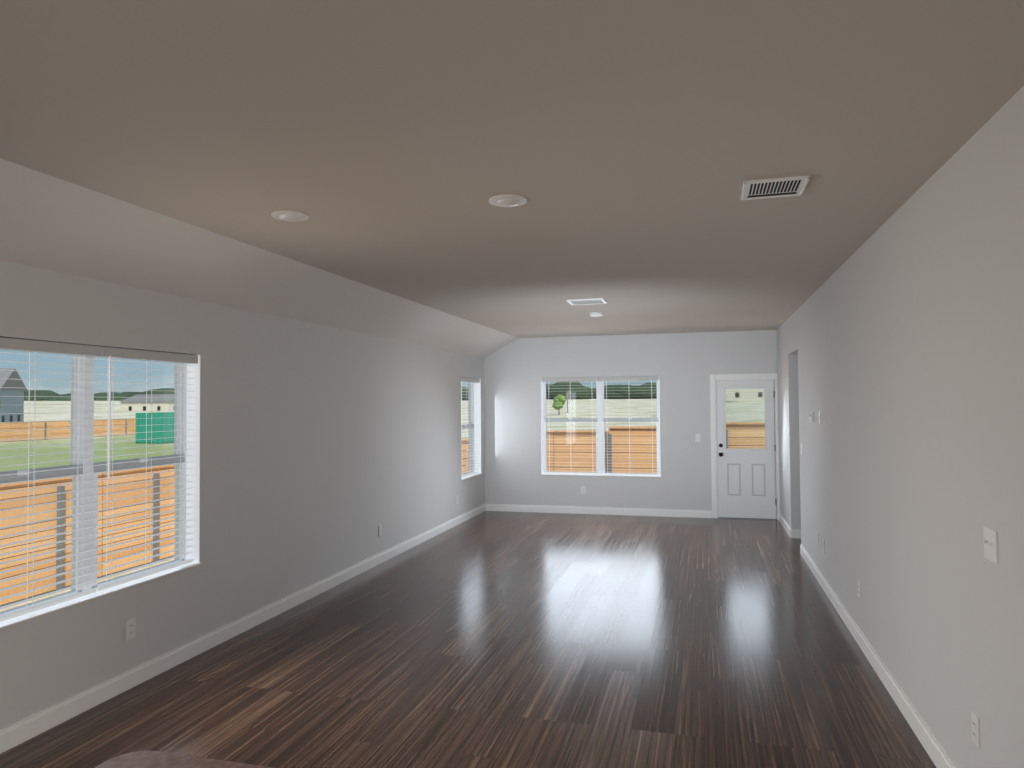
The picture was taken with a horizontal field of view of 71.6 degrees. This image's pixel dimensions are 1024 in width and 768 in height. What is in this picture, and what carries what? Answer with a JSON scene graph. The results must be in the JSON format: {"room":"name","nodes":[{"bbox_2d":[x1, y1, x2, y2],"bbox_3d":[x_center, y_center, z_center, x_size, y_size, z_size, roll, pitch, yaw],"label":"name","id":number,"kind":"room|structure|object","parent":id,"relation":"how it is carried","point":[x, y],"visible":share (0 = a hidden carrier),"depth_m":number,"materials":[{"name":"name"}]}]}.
{"room":"empty living room","nodes":[
{"label":"empty living room","id":0,"kind":"room"},
{"bbox_2d":[95,750,271,767],"bbox_3d":[0.013,1.214,0.844,1.950,0.920,0.855,-1,-2,15],"label":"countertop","id":1,"kind":"structure","parent":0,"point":[139,759],"depth_m":1.46,"materials":[{"name":"brown"}]},
{"bbox_2d":[0,260,484,729],"bbox_3d":[-2.223,0.675,4.686,0.200,2.483,13.520,-1,-2,15],"label":"wall","id":2,"kind":"structure","parent":0,"point":[314,438],"depth_m":5.36,"materials":[{"name":"white paint"}]},
{"bbox_2d":[0,337,201,628],"bbox_3d":[-2.381,0.486,4.020,0.197,1.405,1.605,-1,-2,15],"label":"window","id":3,"kind":"structure","parent":2,"relation":"in","point":[84,587],"depth_m":4.04,"materials":[{"name":"white plastic"}]},
{"bbox_2d":[126,618,134,640],"bbox_3d":[-2.241,1.442,4.174,0.009,0.115,0.070,-1,-2,15],"label":"outlet","id":4,"kind":"object","parent":2,"relation":"attached to","point":[130,624],"visible":1,"depth_m":4.17,"materials":[{"name":"white plastic"}]},
{"bbox_2d":[379,524,381,535],"bbox_3d":[-1.372,1.524,7.397,0.009,0.115,0.070,-1,-2,15],"label":"outlet","id":5,"kind":"object","parent":2,"relation":"attached to","point":[380,526],"visible":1,"depth_m":7.39,"materials":[{"name":"white plastic"}]},
{"bbox_2d":[461,377,482,479],"bbox_3d":[-0.666,0.632,10.379,0.197,1.445,0.920,-1,-2,15],"label":"window","id":6,"kind":"structure","parent":2,"relation":"in","point":[474,425],"depth_m":10.79,"materials":[{"name":"white plastic"}]},
{"bbox_2d":[0,158,518,357],"bbox_3d":[-1.989,-0.816,4.556,0.763,0.487,13.320,-1,-2,15],"label":"ceiling","id":7,"kind":"structure","parent":0,"point":[48,222],"depth_m":4.24,"materials":[{"name":"white paint"}]},
{"bbox_2d":[0,511,935,767],"bbox_3d":[0.622,1.812,3.889,5.675,0.120,13.120,-1,-2,15],"label":"floor","id":8,"kind":"structure","parent":0,"point":[498,639],"depth_m":4.37,"materials":[{"name":"brown wood"}]},
{"bbox_2d":[0,0,1023,337],"bbox_3d":[0.930,-1.002,3.877,5.232,0.200,13.120,-1,-2,15],"label":"ceiling","id":9,"kind":"structure","parent":0,"point":[631,133],"depth_m":2.57,"materials":[{"name":"beige paint"}]},
{"bbox_2d":[271,210,308,221],"bbox_3d":[-1.167,-0.879,3.735,0.190,0.041,0.190,-1,-2,15],"label":"recessed light","id":10,"kind":"object","parent":9,"relation":"in","point":[286,215],"visible":1,"depth_m":3.69,"materials":[{"name":"white plastic"}]},
{"bbox_2d":[489,194,526,206],"bbox_3d":[-0.020,-0.895,3.488,0.190,0.041,0.190,-1,-2,15],"label":"recessed light","id":11,"kind":"object","parent":9,"relation":"in","point":[504,200],"visible":1,"depth_m":3.45,"materials":[{"name":"white"}]},
{"bbox_2d":[566,298,606,304],"bbox_3d":[0.736,-0.808,6.971,0.360,0.014,0.300,-1,-2,15],"label":"ceiling vent","id":12,"kind":"object","parent":9,"relation":"in","point":[594,300],"visible":1,"depth_m":6.93,"materials":[{"name":"white metal"}]},
{"bbox_2d":[589,312,602,316],"bbox_3d":[0.938,-0.773,7.910,0.150,0.036,0.150,-1,-2,15],"label":"smoke detector","id":13,"kind":"object","parent":9,"relation":"attached to","point":[593,314],"visible":1,"depth_m":7.86,"materials":[{"name":"white plastic"}]},
{"bbox_2d":[741,175,809,199],"bbox_3d":[1.220,-0.912,3.310,0.280,0.014,0.280,-1,-2,15],"label":"ceiling vent","id":14,"kind":"object","parent":9,"relation":"in","point":[795,185],"visible":1,"depth_m":3.29,"materials":[{"name":"white metal"}]},
{"bbox_2d":[484,330,776,519],"bbox_3d":[2.403,0.550,10.341,5.795,2.970,0.200,-1,-2,15],"label":"wall","id":15,"kind":"structure","parent":0,"point":[684,363],"depth_m":10.45,"materials":[{"name":"white paint"}]},
{"bbox_2d":[581,486,585,493],"bbox_3d":[1.058,1.577,10.569,0.070,0.115,0.009,-1,-2,15],"label":"outlet","id":16,"kind":"object","parent":15,"relation":"attached to","point":[582,487],"visible":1,"depth_m":10.57,"materials":[{"name":"white plastic"}]},
{"bbox_2d":[541,376,660,476],"bbox_3d":[1.313,0.632,10.608,1.770,1.468,0.197,-1,-2,15],"label":"window","id":17,"kind":"structure","parent":15,"relation":"in","point":[600,421],"depth_m":10.62,"materials":[{"name":"white plastic"}]},
{"bbox_2d":[695,434,700,441],"bbox_3d":[2.659,0.773,10.154,0.070,0.115,0.017,-1,-2,15],"label":"switch","id":18,"kind":"object","parent":15,"relation":"attached to","point":[697,436],"visible":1,"depth_m":10.16,"materials":[{"name":"white plastic"}]},
{"bbox_2d":[710,373,779,519],"bbox_3d":[3.295,0.879,10.084,0.907,2.043,0.216,-1,-2,15],"label":"door frame","id":19,"kind":"structure","parent":15,"relation":"attached to","point":[760,376],"depth_m":10.06,"materials":[{"name":"white wood"}]},
{"bbox_2d":[716,380,775,518],"bbox_3d":[3.298,0.915,10.000,0.780,1.943,0.123,-1,-2,15],"label":"back door","id":20,"kind":"structure","parent":15,"relation":"in","point":[746,477],"depth_m":10.01,"materials":[{"name":"painted steel"},{"name":"glass"}]},
{"bbox_2d":[777,86,1023,767],"bbox_3d":[2.056,0.306,3.540,0.120,2.850,13.120,-1,-2,15],"label":"wall","id":21,"kind":"structure","parent":0,"point":[910,354],"depth_m":3.19,"materials":[{"name":"white paint"}]},
{"bbox_2d":[0,504,954,767],"bbox_3d":[0.621,1.700,3.892,5.675,0.105,13.120,-1,-2,15],"label":"baseboard","id":22,"kind":"structure","parent":21,"relation":"attached to","point":[13,735],"depth_m":4.77,"materials":[{"name":"white wood"}]},
{"bbox_2d":[810,411,813,422],"bbox_3d":[2.839,0.312,6.727,0.027,0.115,0.070,-1,-2,15],"label":"switch","id":23,"kind":"object","parent":21,"relation":"attached to","point":[812,412],"visible":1,"depth_m":6.70,"materials":[{"name":"white plastic"}]},
{"bbox_2d":[858,580,860,598],"bbox_3d":[2.341,1.383,4.783,0.009,0.115,0.070,-1,-2,15],"label":"outlet","id":24,"kind":"object","parent":21,"relation":"attached to","point":[859,582],"visible":1,"depth_m":4.77,"materials":[{"name":"white plastic"}]},
{"bbox_2d":[971,711,979,748],"bbox_3d":[1.792,1.337,2.747,0.009,0.115,0.070,-1,-2,15],"label":"outlet","id":25,"kind":"object","parent":21,"relation":"attached to","point":[974,719],"visible":1,"depth_m":2.73,"materials":[{"name":"white plastic"}]},
{"bbox_2d":[983,526,997,563],"bbox_3d":[1.730,0.582,2.575,0.017,0.115,0.116,-1,-2,15],"label":"switch","id":26,"kind":"object","parent":21,"relation":"attached to","point":[990,541],"visible":1,"depth_m":2.56,"materials":[{"name":"white plastic"}]},
{"label":"outside","id":27,"kind":"structure","parent":0,"visible":0},
{"bbox_2d":[0,399,764,611],"bbox_3d":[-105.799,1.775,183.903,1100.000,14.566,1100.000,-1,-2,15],"label":"ground","id":28,"kind":"structure","parent":27,"point":[614,408],"depth_m":93.04,"materials":[{"name":"green plant"}]},
{"bbox_2d":[0,368,27,421],"bbox_3d":[-74.208,2.134,93.524,14.800,8.600,11.800,0,-2,-20],"label":"house","id":29,"kind":"structure","parent":28,"relation":"on","point":[8,404],"depth_m":95.56,"materials":[{"name":"blue"}]},
{"bbox_2d":[0,418,135,440],"bbox_3d":[-48.079,4.258,59.438,0.180,1.800,130.010,-1,-2,15],"label":"fence","id":30,"kind":"object","parent":28,"relation":"on","point":[129,425],"visible":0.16,"depth_m":69.95,"materials":[{"name":"brown wood"}]},
{"bbox_2d":[120,394,173,411],"bbox_3d":[-100.564,5.745,203.111,16.800,5.600,12.800,-1,-2,15],"label":"house","id":31,"kind":"structure","parent":28,"relation":"on","point":[159,404],"depth_m":197.76,"materials":[{"name":"beige"}]},
{"bbox_2d":[135,412,173,442],"bbox_3d":[-30.317,3.831,63.572,2.680,2.600,6.080,-1,-2,15],"label":"container","id":32,"kind":"object","parent":28,"relation":"on","point":[158,418],"visible":0.49,"depth_m":60.74,"materials":[{"name":"teal"}]},
{"bbox_2d":[24,382,656,400],"bbox_3d":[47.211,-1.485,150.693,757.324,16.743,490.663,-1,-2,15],"label":"trees","id":33,"kind":"object","parent":28,"relation":"on","point":[578,391],"visible":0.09,"depth_m":337.64,"materials":[{"name":"green plant"}]},
{"bbox_2d":[0,422,764,604],"bbox_3d":[2.299,1.408,-0.795,24.908,3.065,26.848,-1,-2,15],"label":"fence","id":34,"kind":"object","parent":28,"relation":"on","point":[617,437],"visible":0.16,"depth_m":12.63,"materials":[{"name":"brown wood"}]},
{"bbox_2d":[552,395,565,414],"bbox_3d":[10.165,4.456,152.419,3.097,4.441,2.786,-1,-2,15],"label":"young tree","id":35,"kind":"object","parent":28,"relation":"on","point":[559,399],"visible":0.91,"depth_m":151.52,"materials":[{"name":"green plant"}]},
{"bbox_2d":[567,382,567,412],"bbox_3d":[-33.200,1.688,134.276,76.400,10.880,78.300,-1,-2,15],"label":"pole","id":36,"kind":"object","parent":28,"relation":"on","point":[567,382],"visible":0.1,"depth_m":162.12,"materials":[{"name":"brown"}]},
{"bbox_2d":[725,389,763,401],"bbox_3d":[62.963,1.475,179.828,18.800,5.800,12.800,-1,-2,20],"label":"house","id":37,"kind":"structure","parent":28,"relation":"on","point":[730,394],"depth_m":175.51,"materials":[{"name":"beige"}]}
]}

